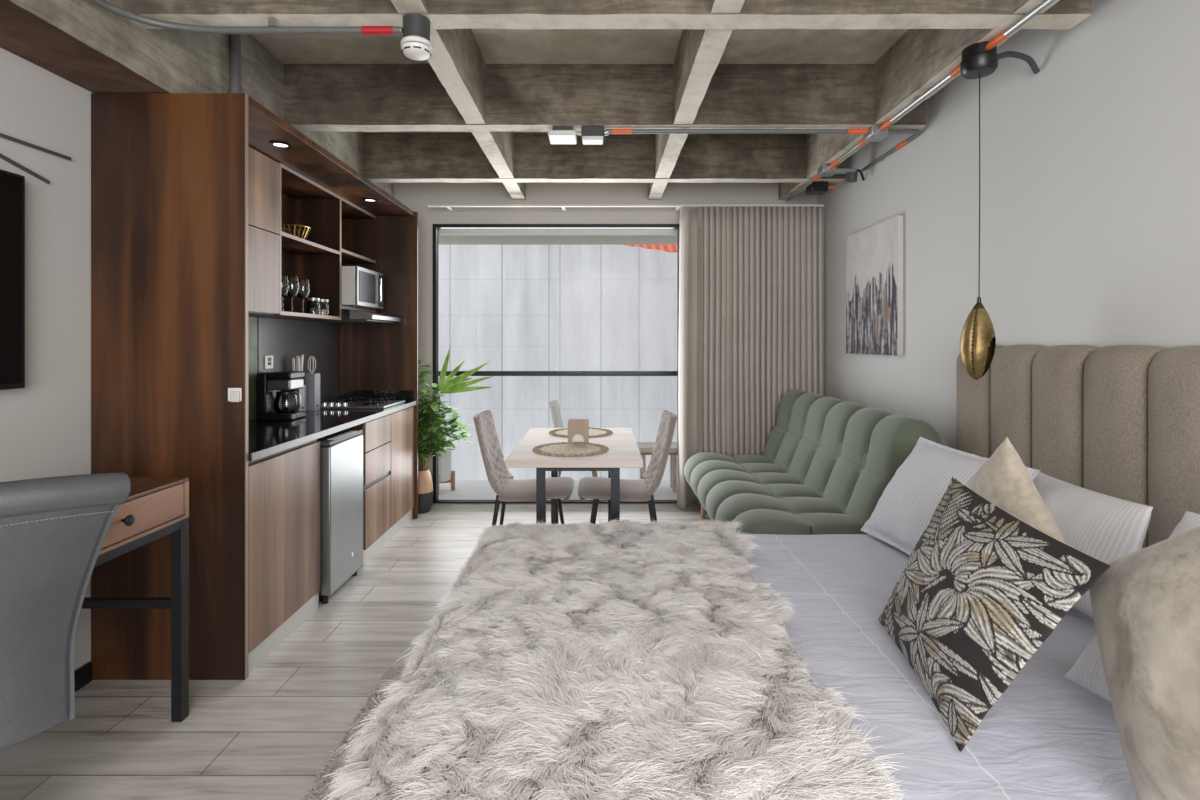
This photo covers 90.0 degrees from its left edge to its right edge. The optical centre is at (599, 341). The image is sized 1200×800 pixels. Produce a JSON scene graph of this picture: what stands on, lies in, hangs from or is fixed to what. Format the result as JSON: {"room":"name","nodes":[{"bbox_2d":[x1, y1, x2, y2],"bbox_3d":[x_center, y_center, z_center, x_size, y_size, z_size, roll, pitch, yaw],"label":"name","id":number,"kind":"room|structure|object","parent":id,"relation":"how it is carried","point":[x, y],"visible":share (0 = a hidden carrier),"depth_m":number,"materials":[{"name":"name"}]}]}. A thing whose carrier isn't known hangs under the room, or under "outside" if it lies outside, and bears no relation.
{"room":"studio apartment","nodes":[
{"label":"studio apartment","id":0,"kind":"room"},
{"bbox_2d":[0,48,91,669],"bbox_3d":[-2.010,-0.150,1.170,0.100,2.900,7.340,0,0,0],"label":"wall","id":1,"kind":"structure","parent":0,"point":[45,424],"depth_m":2.14,"materials":[{"name":"paint"}]},
{"bbox_2d":[0,169,24,389],"bbox_3d":[-1.930,-0.199,1.394,0.056,0.703,1.248,0,0,0],"label":"television","id":2,"kind":"object","parent":1,"relation":"attached to","point":[12,185],"visible":1,"depth_m":1.94,"materials":[{"name":"black plastic"}]},
{"bbox_2d":[0,133,70,183],"bbox_3d":[-1.953,-0.657,1.705,0.013,0.196,1.010,0,0,0],"label":"wall art","id":3,"kind":"object","parent":1,"relation":"attached to","point":[3,157],"visible":1,"depth_m":2.05,"materials":[{"name":"metal"}]},
{"bbox_2d":[74,662,91,692],"bbox_3d":[-1.954,1.262,-0.050,0.012,0.075,4.700,0,0,0],"label":"baseboard","id":4,"kind":"structure","parent":1,"relation":"attached to","point":[82,675],"depth_m":2.26,"materials":[{"name":"black plastic"}]},
{"bbox_2d":[248,317,337,420],"bbox_3d":[-1.924,0.146,3.364,0.010,0.569,2.057,0,0,0],"label":"backsplash","id":5,"kind":"structure","parent":1,"relation":"attached to","point":[284,339],"depth_m":3.72,"materials":[{"name":"stone"}]},
{"bbox_2d":[264,355,272,368],"bbox_3d":[-1.915,0.117,3.472,0.008,0.077,0.088,0,0,0],"label":"outlet","id":6,"kind":"object","parent":5,"relation":"attached to","point":[268,360],"visible":1,"depth_m":3.46,"materials":[{"name":"white plastic"}]},
{"bbox_2d":[0,503,710,799],"bbox_3d":[-0.105,1.350,1.200,3.910,0.100,7.400,0,0,0],"label":"floor","id":7,"kind":"structure","parent":0,"point":[265,735],"depth_m":2.16,"materials":[{"name":"beige wood"}]},
{"bbox_2d":[0,472,129,750],"bbox_3d":[-1.427,0.789,1.326,0.621,1.023,0.502,0,0,38],"label":"office chair","id":8,"kind":"object","parent":7,"relation":"on","point":[53,530],"visible":1,"depth_m":1.28,"materials":[{"name":"grey leather"}]},
{"bbox_2d":[45,477,188,721],"bbox_3d":[-1.667,0.885,1.504,0.527,0.829,1.168,0,0,0],"label":"desk","id":9,"kind":"object","parent":7,"relation":"on","point":[154,508],"visible":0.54,"depth_m":2.05,"materials":[{"name":"brown wood"}]},
{"bbox_2d":[91,93,417,679],"bbox_3d":[-1.651,0.172,3.369,0.615,2.257,2.123,0,0,0],"label":"surround","id":10,"kind":"object","parent":7,"relation":"on","point":[169,171],"visible":0.68,"depth_m":2.31,"materials":[{"name":"brown wood"}]},
{"bbox_2d":[228,388,241,401],"bbox_3d":[-1.402,0.203,2.298,0.052,0.054,0.018,0,0,0],"label":"wall switch","id":11,"kind":"object","parent":10,"relation":"attached to","point":[234,394],"visible":1,"depth_m":2.29,"materials":[{"name":"white plastic"}]},
{"bbox_2d":[248,146,279,314],"bbox_3d":[-1.788,-0.531,2.707,0.283,0.782,0.754,0,0,0],"label":"upper cabinet","id":12,"kind":"object","parent":10,"relation":"attached to","point":[263,171],"visible":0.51,"depth_m":2.93,"materials":[{"name":"brown wood"}]},
{"bbox_2d":[269,141,291,148],"bbox_3d":[-1.490,-0.920,2.800,0.094,0.008,0.094,0,0,0],"label":"recessed light","id":13,"kind":"object","parent":10,"relation":"attached to","point":[279,144],"visible":1,"depth_m":2.79,"materials":[{"name":"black plastic"}]},
{"bbox_2d":[248,163,375,319],"bbox_3d":[-1.788,-0.531,3.745,0.283,0.782,1.319,0,0,0],"label":"shelf unit","id":14,"kind":"object","parent":10,"relation":"attached to","point":[318,258],"visible":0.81,"depth_m":3.80,"materials":[{"name":"brown wood"}]},
{"bbox_2d":[281,275,288,311],"bbox_3d":[-1.700,-0.258,3.205,0.074,0.195,0.073,0,0,0],"label":"wine glass","id":15,"kind":"object","parent":14,"relation":"on","point":[286,276],"visible":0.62,"depth_m":3.20,"materials":[{"name":"clear glass"}]},
{"bbox_2d":[281,275,288,295],"bbox_3d":[-1.700,-0.300,3.205,0.074,0.110,0.073,0,0,0],"label":"bowl","id":16,"kind":"object","parent":15,"relation":"on","point":[286,277],"depth_m":3.20,"materials":[{"name":"clear glass"}]},
{"bbox_2d":[281,283,289,310],"bbox_3d":[-1.760,-0.258,3.330,0.074,0.195,0.073,0,0,0],"label":"wine glass","id":17,"kind":"object","parent":14,"relation":"on","point":[286,295],"visible":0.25,"depth_m":3.33,"materials":[{"name":"clear glass"}]},
{"bbox_2d":[284,276,299,312],"bbox_3d":[-1.678,-0.258,3.270,0.074,0.195,0.073,0,0,0],"label":"wine glass","id":18,"kind":"object","parent":14,"relation":"on","point":[297,280],"visible":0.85,"depth_m":3.27,"materials":[{"name":"clear glass"}]},
{"bbox_2d":[284,276,299,296],"bbox_3d":[-1.678,-0.300,3.270,0.074,0.110,0.073,0,0,0],"label":"bowl","id":19,"kind":"object","parent":18,"relation":"on","point":[297,281],"depth_m":3.26,"materials":[{"name":"clear glass"}]},
{"bbox_2d":[281,224,310,238],"bbox_3d":[-1.735,-0.613,3.400,0.177,0.081,0.177,0,0,0],"label":"wire bowl","id":20,"kind":"object","parent":14,"relation":"on","point":[284,228],"visible":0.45,"depth_m":3.38,"materials":[{"name":"gold metal"}]},
{"bbox_2d":[296,279,309,313],"bbox_3d":[-1.690,-0.258,3.415,0.074,0.195,0.073,0,0,0],"label":"wine glass","id":21,"kind":"object","parent":14,"relation":"on","point":[307,281],"visible":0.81,"depth_m":3.41,"materials":[{"name":"clear glass"}]},
{"bbox_2d":[296,279,309,298],"bbox_3d":[-1.690,-0.300,3.415,0.074,0.110,0.073,0,0,0],"label":"bowl","id":22,"kind":"object","parent":21,"relation":"on","point":[307,281],"depth_m":3.41,"materials":[{"name":"clear glass"}]},
{"bbox_2d":[307,298,319,314],"bbox_3d":[-1.692,-0.211,3.545,0.074,0.100,0.074,0,0,0],"label":"jar","id":23,"kind":"object","parent":14,"relation":"on","point":[309,310],"visible":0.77,"depth_m":3.52,"materials":[{"name":"clear glass"}]},
{"bbox_2d":[316,299,328,315],"bbox_3d":[-1.692,-0.211,3.660,0.074,0.100,0.074,0,0,0],"label":"jar","id":24,"kind":"object","parent":14,"relation":"on","point":[322,311],"visible":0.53,"depth_m":3.64,"materials":[{"name":"clear glass"}]},
{"bbox_2d":[305,309,401,322],"bbox_3d":[-1.684,-0.173,4.112,0.463,0.073,0.575,0,0,0],"label":"range hood","id":25,"kind":"object","parent":14,"relation":"attached to","point":[347,315],"visible":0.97,"depth_m":3.88,"materials":[{"name":"silver metal"}]},
{"bbox_2d":[341,266,382,308],"bbox_3d":[-1.708,-0.360,4.062,0.384,0.256,0.461,0,0,0],"label":"microwave","id":26,"kind":"object","parent":14,"relation":"on","point":[361,287],"visible":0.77,"depth_m":3.91,"materials":[{"name":"silver metal"}]},
{"bbox_2d":[362,198,377,201],"bbox_3d":[-1.490,-0.920,3.890,0.094,0.008,0.094,0,0,0],"label":"recessed light","id":27,"kind":"object","parent":10,"relation":"attached to","point":[363,199],"visible":1,"depth_m":3.88,"materials":[{"name":"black plastic"}]},
{"bbox_2d":[248,439,320,673],"bbox_3d":[-1.647,0.882,2.632,0.564,0.836,0.605,0,0,0],"label":"base cabinet","id":28,"kind":"object","parent":7,"relation":"on","point":[284,487],"visible":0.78,"depth_m":2.58,"materials":[{"name":"brown wood"}]},
{"bbox_2d":[248,390,415,460],"bbox_3d":[-1.639,0.408,3.369,0.580,0.107,2.079,0,0,0],"label":"countertop","id":29,"kind":"structure","parent":28,"relation":"on","point":[265,437],"depth_m":3.17,"materials":[{"name":"black stone"}]},
{"bbox_2d":[257,371,305,419],"bbox_3d":[-1.774,0.300,3.380,0.231,0.264,0.170,0,0,0],"label":"coffee maker","id":30,"kind":"object","parent":29,"relation":"on","point":[271,386],"visible":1,"depth_m":3.31,"materials":[{"name":"black plastic"}]},
{"bbox_2d":[288,385,305,410],"bbox_3d":[-1.864,0.349,3.700,0.072,0.165,0.090,0,0,0],"label":"utensil holder","id":31,"kind":"object","parent":29,"relation":"on","point":[302,391],"visible":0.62,"depth_m":3.68,"materials":[{"name":"black plastic"}]},
{"bbox_2d":[292,355,304,384],"bbox_3d":[-1.867,0.252,3.701,0.057,0.347,0.078,0,0,0],"label":"utensil","id":32,"kind":"object","parent":31,"relation":"in","point":[299,364],"visible":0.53,"depth_m":3.69,"materials":[{"name":"silver plastic"}]},
{"bbox_2d":[304,373,319,410],"bbox_3d":[-1.823,0.316,3.803,0.074,0.232,0.075,0,0,0],"label":"utensil holder","id":33,"kind":"object","parent":29,"relation":"on","point":[312,381],"visible":0.91,"depth_m":3.77,"materials":[{"name":"black plastic"}]},
{"bbox_2d":[308,356,315,373],"bbox_3d":[-1.825,0.257,3.800,0.048,0.337,0.048,0,0,22],"label":"whisk","id":34,"kind":"object","parent":33,"relation":"in","point":[312,371],"visible":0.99,"depth_m":3.80,"materials":[{"name":"silver metal"}]},
{"bbox_2d":[320,397,404,408],"bbox_3d":[-1.627,0.411,4.085,0.465,0.040,0.430,0,0,0],"label":"cooktop","id":35,"kind":"object","parent":29,"relation":"in","point":[344,403],"visible":0.96,"depth_m":3.95,"materials":[{"name":"metal"}]},
{"bbox_2d":[317,430,362,603],"bbox_3d":[-1.618,0.895,3.167,0.582,0.810,0.418,0,0,0],"label":"fridge","id":36,"kind":"object","parent":7,"relation":"on","point":[341,451],"visible":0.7,"depth_m":3.09,"materials":[{"name":"grey metal"}]},
{"bbox_2d":[299,666,406,799],"bbox_3d":[0.085,1.294,1.555,1.830,0.011,1.610,0,0,0],"label":"rug","id":37,"kind":"object","parent":7,"relation":"on","point":[317,791],"visible":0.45,"depth_m":1.93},
{"bbox_2d":[956,345,1199,548],"bbox_3d":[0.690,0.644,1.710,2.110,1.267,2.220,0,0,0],"label":"headboard","id":38,"kind":"object","parent":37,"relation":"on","point":[1120,421],"visible":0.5,"depth_m":1.98,"materials":[{"name":"brown fabric"}]},
{"bbox_3d":[0.613,0.929,1.615,1.975,0.198,1.790,0,0,0],"label":"mattress","id":39,"kind":"object","parent":38,"relation":"on","visible":0},
{"bbox_2d":[736,533,1136,799],"bbox_3d":[0.594,0.938,1.615,2.033,0.293,1.866,0,0,0],"label":"sheet","id":40,"kind":"object","parent":39,"relation":"on","point":[1047,736],"visible":0.17,"depth_m":1.34,"materials":[{"name":"fabric"}]},
{"bbox_2d":[323,517,908,799],"bbox_3d":[0.048,0.896,1.668,0.975,0.236,1.776,0,0,0],"label":"fur throw","id":41,"kind":"object","parent":40,"relation":"on","point":[614,659],"visible":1,"depth_m":1.30,"materials":[{"name":"beige fur"}]},
{"bbox_2d":[861,437,1040,554],"bbox_3d":[1.246,0.590,2.210,0.286,0.391,0.604,0,0,-5],"label":"pillow","id":42,"kind":"object","parent":40,"relation":"on","point":[909,501],"visible":0.52,"depth_m":2.22,"materials":[{"name":"white fabric"}]},
{"bbox_2d":[878,477,1109,751],"bbox_3d":[0.819,0.573,1.351,0.218,0.426,0.582,0,0,6],"label":"cushion","id":43,"kind":"object","parent":40,"relation":"on","point":[982,589],"visible":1,"depth_m":1.23,"materials":[{"name":"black fabric"}]},
{"bbox_2d":[965,437,1065,543],"bbox_3d":[1.093,0.516,1.627,0.138,0.518,0.526,0,0,0],"label":"cushion","id":44,"kind":"object","parent":40,"relation":"on","point":[1003,480],"visible":0.27,"depth_m":1.57,"materials":[{"name":"beige fabric"}]},
{"bbox_2d":[1032,472,1152,617],"bbox_3d":[1.405,0.605,1.830,0.216,0.332,0.500,0,0,0],"label":"pillow","id":45,"kind":"object","parent":40,"relation":"on","point":[1105,528],"visible":0.38,"depth_m":1.68,"materials":[{"name":"white fabric"}]},
{"bbox_2d":[1064,511,1199,701],"bbox_3d":[1.241,0.567,1.078,0.329,0.398,0.622,0,0,-5],"label":"pillow","id":46,"kind":"object","parent":40,"relation":"on","point":[1087,671],"visible":0.18,"depth_m":1.32,"materials":[{"name":"white fabric"}]},
{"bbox_2d":[1089,526,1199,799],"bbox_3d":[0.971,0.480,0.911,0.227,0.628,0.534,0,0,-14],"label":"cushion","id":47,"kind":"object","parent":40,"relation":"on","point":[1145,607],"visible":0.95,"depth_m":0.95,"materials":[{"name":"beige fabric"}]},
{"bbox_2d":[345,414,390,564],"bbox_3d":[-1.647,0.882,3.704,0.564,0.836,0.428,0,0,0],"label":"base cabinet","id":48,"kind":"object","parent":7,"relation":"on","point":[376,433],"visible":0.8,"depth_m":3.67,"materials":[{"name":"brown wood"}]},
{"bbox_2d":[389,406,413,540],"bbox_3d":[-1.647,0.882,4.164,0.564,0.836,0.488,0,0,0],"label":"base cabinet","id":49,"kind":"object","parent":7,"relation":"on","point":[402,421],"visible":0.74,"depth_m":4.15,"materials":[{"name":"brown wood"}]},
{"bbox_2d":[418,359,474,512],"bbox_3d":[-1.242,0.715,4.616,0.547,1.170,0.377,0,0,0],"label":"potted ficus","id":50,"kind":"object","parent":7,"relation":"on","point":[432,428],"visible":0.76,"depth_m":4.57,"materials":[{"name":"green plant"}]},
{"bbox_2d":[418,468,432,493],"bbox_3d":[-1.372,1.063,4.610,0.176,0.163,0.176,0,0,0],"label":"pot","id":51,"kind":"object","parent":50,"relation":"on","point":[425,484],"depth_m":4.55,"materials":[{"name":"beige ceramic"}]},
{"bbox_2d":[418,491,432,512],"bbox_3d":[-1.372,1.222,4.610,0.176,0.155,0.176,0,0,0],"label":"pot","id":52,"kind":"object","parent":50,"relation":"on","point":[425,498],"depth_m":4.54,"materials":[{"name":"black ceramic"}]},
{"bbox_2d":[473,410,573,525],"bbox_3d":[-0.442,0.854,3.490,0.575,0.895,0.451,0,0,0],"label":"dining chair","id":53,"kind":"object","parent":7,"relation":"on","point":[507,489],"visible":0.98,"depth_m":3.40,"materials":[{"name":"beige fabric"}]},
{"bbox_2d":[505,428,642,524],"bbox_3d":[-0.123,0.930,3.385,0.656,0.740,1.070,0,0,0],"label":"dining table","id":54,"kind":"object","parent":7,"relation":"on","point":[623,451],"visible":0.62,"depth_m":2.92,"materials":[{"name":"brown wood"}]},
{"bbox_2d":[533,442,608,456],"bbox_3d":[-0.152,0.556,3.120,0.397,0.007,0.395,0,0,0],"label":"placemat","id":55,"kind":"object","parent":54,"relation":"on","point":[564,449],"visible":1,"depth_m":3.11,"materials":[{"name":"wicker"}]},
{"bbox_2d":[568,418,588,442],"bbox_3d":[-0.120,0.494,3.331,0.115,0.132,0.056,0,0,0],"label":"napkin holder","id":56,"kind":"object","parent":54,"relation":"on","point":[580,426],"visible":0.9,"depth_m":3.30,"materials":[{"name":"brown wood"}]},
{"bbox_2d":[572,434,583,441],"bbox_3d":[-0.120,0.504,3.331,0.104,0.098,0.030,0,0,0],"label":"napkin stack","id":57,"kind":"object","parent":56,"relation":"in","point":[577,438],"visible":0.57,"depth_m":3.32,"materials":[{"name":"white paper"}]},
{"bbox_2d":[549,427,612,437],"bbox_3d":[-0.117,0.556,3.690,0.397,0.007,0.395,0,0,0],"label":"placemat","id":58,"kind":"object","parent":54,"relation":"on","point":[593,432],"visible":0.67,"depth_m":3.68,"materials":[{"name":"wicker"}]},
{"bbox_2d":[578,410,677,523],"bbox_3d":[0.162,0.854,3.490,0.575,0.895,0.451,0,0,0],"label":"dining chair","id":59,"kind":"object","parent":7,"relation":"on","point":[595,488],"visible":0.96,"depth_m":3.36,"materials":[{"name":"beige fabric"}]},
{"bbox_2d":[684,389,947,534],"bbox_3d":[1.146,0.827,3.670,1.038,0.950,1.860,0,0,0],"label":"sofa","id":60,"kind":"object","parent":7,"relation":"on","point":[826,464],"visible":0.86,"depth_m":3.26,"materials":[{"name":"green fabric"}]},
{"bbox_2d":[684,452,867,534],"bbox_3d":[0.990,0.969,3.670,0.727,0.292,1.860,0,0,0],"label":"seat cushion","id":61,"kind":"object","parent":60,"relation":"on","point":[765,493],"depth_m":3.38,"materials":[{"name":"green fabric"}]},
{"bbox_2d":[763,389,947,525],"bbox_3d":[1.445,0.646,3.670,0.440,0.588,1.860,0,0,0],"label":"cushion","id":62,"kind":"object","parent":60,"relation":"on","point":[846,454],"depth_m":3.24,"materials":[{"name":"green fabric"}]},
{"bbox_2d":[438,447,451,481],"bbox_3d":[-1.425,1.070,5.240,0.250,0.260,0.249,0,0,0],"label":"planter","id":63,"kind":"object","parent":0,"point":[444,462],"depth_m":5.16,"materials":[{"name":"white ceramic"}]},
{"bbox_2d":[0,0,1091,199],"bbox_3d":[-0.105,-1.304,1.240,3.910,0.692,7.480,0,0,0],"label":"ceiling","id":64,"kind":"structure","parent":0,"point":[498,75],"depth_m":3.02,"materials":[{"name":"concrete"}]},
{"bbox_2d":[229,34,240,92],"bbox_3d":[-1.613,-1.204,2.699,0.094,0.501,0.046,0,0,-21],"label":"conduit","id":65,"kind":"object","parent":64,"relation":"attached to","point":[235,39],"visible":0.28,"depth_m":2.67,"materials":[{"name":"grey metal"}]},
{"bbox_2d":[90,0,402,34],"bbox_3d":[-1.166,-1.109,0.312,0.942,0.054,3.624,0,0,0],"label":"conduit","id":66,"kind":"object","parent":64,"relation":"attached to","point":[272,28],"visible":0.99,"depth_m":2.10,"materials":[{"name":"grey metal"}]},
{"bbox_2d":[401,13,431,60],"bbox_3d":[-0.648,-1.071,2.120,0.108,0.129,0.108,0,0,0],"label":"smoke detector","id":67,"kind":"object","parent":64,"relation":"attached to","point":[416,44],"visible":1,"depth_m":2.08,"materials":[{"name":"grey plastic"}]},
{"bbox_2d":[548,126,580,143],"bbox_3d":[-0.185,-1.107,3.200,0.175,0.059,0.160,0,0,0],"label":"ceiling lamp","id":68,"kind":"object","parent":64,"relation":"attached to","point":[559,134],"visible":0.95,"depth_m":3.16,"materials":[{"name":"grey plastic"}]},
{"bbox_2d":[548,130,576,143],"bbox_3d":[-0.199,-1.091,3.200,0.147,0.027,0.160,0,0,0],"label":"diffuser","id":69,"kind":"object","parent":68,"relation":"attached to","point":[555,136],"depth_m":3.16,"materials":[{"name":"white plastic"}]},
{"bbox_2d":[581,126,608,144],"bbox_3d":[-0.026,-1.101,3.200,0.144,0.071,0.100,0,0,0],"label":"box","id":70,"kind":"object","parent":64,"relation":"attached to","point":[591,135],"visible":1,"depth_m":3.15,"materials":[{"name":"grey plastic"}]},
{"bbox_2d":[606,128,868,133],"bbox_3d":[0.735,-1.123,3.200,1.410,0.027,0.027,0,0,0],"label":"conduit","id":71,"kind":"object","parent":64,"relation":"attached to","point":[683,130],"visible":1,"depth_m":3.19,"materials":[{"name":"grey metal"}]},
{"bbox_2d":[806,182,834,194],"bbox_3d":[1.590,-1.103,4.310,0.180,0.067,0.120,0,0,0],"label":"junction box","id":72,"kind":"object","parent":64,"relation":"attached to","point":[816,188],"visible":0.83,"depth_m":4.25,"materials":[{"name":"black plastic"}]},
{"bbox_2d":[817,165,837,176],"bbox_3d":[1.476,-1.113,3.900,0.096,0.054,0.106,0,0,0],"label":"junction box","id":73,"kind":"object","parent":64,"relation":"attached to","point":[823,171],"visible":0.95,"depth_m":3.86,"materials":[{"name":"grey metal"}]},
{"bbox_2d":[836,168,857,182],"bbox_3d":[1.599,-1.085,3.905,0.151,0.080,0.067,0,0,0],"label":"track spotlight","id":74,"kind":"object","parent":73,"relation":"attached to","point":[851,173],"visible":0.85,"depth_m":3.88,"materials":[{"name":"grey plastic"}]},
{"bbox_2d":[863,126,888,141],"bbox_3d":[1.476,-1.113,3.210,0.096,0.054,0.106,0,0,0],"label":"junction box","id":75,"kind":"object","parent":64,"relation":"attached to","point":[874,135],"visible":0.91,"depth_m":3.17,"materials":[{"name":"grey metal"}]},
{"bbox_2d":[786,0,1055,200],"bbox_3d":[1.476,-1.124,1.460,0.028,0.034,6.520,0,0,0],"label":"conduit","id":76,"kind":"object","parent":64,"relation":"attached to","point":[1044,4],"visible":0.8,"depth_m":2.59,"materials":[{"name":"silver metal"}]},
{"bbox_2d":[960,41,997,379],"bbox_3d":[1.478,-0.498,2.340,0.126,1.293,0.126,0,0,43],"label":"pendant lamp","id":77,"kind":"object","parent":64,"relation":"hanging from","point":[977,339],"visible":1,"depth_m":2.31,"materials":[{"name":"gold metal"}]},
{"bbox_2d":[438,480,676,499],"bbox_3d":[-0.300,1.361,5.280,5.800,0.118,0.760,0,0,0],"label":"floor","id":78,"kind":"structure","parent":0,"point":[464,489],"depth_m":5.22,"materials":[{"name":"tile"}]},
{"bbox_2d":[438,346,492,494],"bbox_3d":[-1.368,0.660,5.273,0.888,1.284,0.424,0,0,0],"label":"dracaena","id":79,"kind":"object","parent":78,"relation":"on","point":[445,475],"visible":0.37,"depth_m":5.21,"materials":[{"name":"green plant"}]},
{"bbox_2d":[438,371,676,375],"bbox_3d":[-0.300,0.785,5.570,5.400,1.030,0.040,0,0,0],"label":"balustrade","id":80,"kind":"object","parent":78,"relation":"on","point":[477,373],"visible":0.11,"depth_m":5.55,"materials":[{"name":"black metal"}]},
{"bbox_2d":[549,400,597,476],"bbox_3d":[-0.220,0.912,5.220,0.443,0.786,0.428,0,0,0],"label":"balcony chair","id":81,"kind":"object","parent":78,"relation":"on","point":[554,407],"visible":0.24,"depth_m":5.12,"materials":[{"name":"grey fabric"}]},
{"bbox_2d":[637,442,676,492],"bbox_3d":[0.700,1.105,5.290,0.800,0.394,0.300,0,0,0],"label":"bench","id":82,"kind":"object","parent":78,"relation":"on","point":[646,448],"visible":0.22,"depth_m":5.19,"materials":[{"name":"brown wood"}]},
{"bbox_2d":[438,229,676,244],"bbox_3d":[-0.300,-1.056,5.300,5.800,0.288,0.640,0,0,0],"label":"soffit","id":83,"kind":"structure","parent":0,"point":[442,239],"depth_m":5.34,"materials":[{"name":"paint"}]},
{"bbox_2d":[394,182,816,502],"bbox_3d":[-0.105,-0.150,4.910,3.710,2.900,0.140,0,0,0],"label":"wall","id":84,"kind":"structure","parent":0,"point":[407,194],"depth_m":4.84,"materials":[{"name":"paint"}]},
{"bbox_2d":[433,224,679,503],"bbox_3d":[-0.344,0.175,4.904,2.007,2.250,0.152,0,0,0],"label":"window","id":85,"kind":"structure","parent":84,"relation":"in","point":[444,229],"depth_m":4.87,"materials":[{"name":"black metal"}]},
{"bbox_2d":[432,208,697,210],"bbox_3d":[0.127,-1.065,4.822,2.947,0.020,0.034,0,0,0],"label":"trim","id":86,"kind":"structure","parent":84,"relation":"attached to","point":[433,209],"depth_m":4.80,"materials":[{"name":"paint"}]},
{"bbox_2d":[427,204,823,210],"bbox_3d":[0.198,-1.058,4.724,3.075,0.016,0.159,0,0,0],"label":"rail","id":87,"kind":"object","parent":84,"relation":"attached to","point":[448,206],"visible":0.94,"depth_m":4.64,"materials":[{"name":"white plastic"}]},
{"bbox_2d":[677,206,823,508],"bbox_3d":[1.171,0.120,4.684,1.136,2.335,0.142,0,0,0],"label":"curtain","id":88,"kind":"object","parent":87,"relation":"hanging from","point":[751,302],"visible":0.72,"depth_m":4.64,"materials":[{"name":"beige fabric"}]},
{"bbox_2d":[817,0,1199,448],"bbox_3d":[1.800,-0.150,1.170,0.100,2.900,7.340,0,0,0],"label":"wall","id":89,"kind":"structure","parent":0,"point":[1090,160],"depth_m":2.36,"materials":[{"name":"paint"}]},
{"bbox_2d":[857,169,864,180],"bbox_3d":[1.705,-1.095,3.929,0.105,0.062,0.026,0,0,-34],"label":"flexible hose","id":90,"kind":"object","parent":89,"relation":"attached to","point":[858,170],"visible":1,"depth_m":3.93,"materials":[{"name":"black plastic"}]},
{"bbox_2d":[846,215,902,355],"bbox_3d":[1.732,-0.326,3.820,0.034,0.808,0.720,0,0,0],"label":"picture","id":91,"kind":"object","parent":89,"relation":"attached to","point":[874,254],"visible":1,"depth_m":3.72,"materials":[{"name":"paper"}]},
{"bbox_2d":[862,130,920,171],"bbox_3d":[1.635,-1.129,3.579,0.229,0.030,0.741,0,0,0],"label":"conduit","id":92,"kind":"object","parent":89,"relation":"attached to","point":[916,133],"visible":0.93,"depth_m":3.39,"materials":[{"name":"grey metal"}]},
{"bbox_2d":[998,51,1039,73],"bbox_3d":[1.641,-1.102,2.359,0.223,0.070,0.029,0,0,-15],"label":"flexible hose","id":93,"kind":"object","parent":89,"relation":"attached to","point":[1035,69],"visible":0.91,"depth_m":2.35,"materials":[{"name":"grey plastic"}]},
{"label":"outside","id":94,"kind":"structure","parent":0,"visible":0},
{"bbox_2d":[438,245,676,479],"bbox_3d":[0.000,1.560,7.350,12.000,5.481,0.300,0,0,0],"label":"wall","id":95,"kind":"structure","parent":94,"point":[507,307],"depth_m":7.20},
{"bbox_2d":[626,245,676,251],"bbox_3d":[2.850,-1.250,8.510,6.300,1.900,1.980,0,0,0],"label":"roof","id":96,"kind":"structure","parent":95,"relation":"on","point":[668,248],"depth_m":7.64,"materials":[{"name":"orange tile"}]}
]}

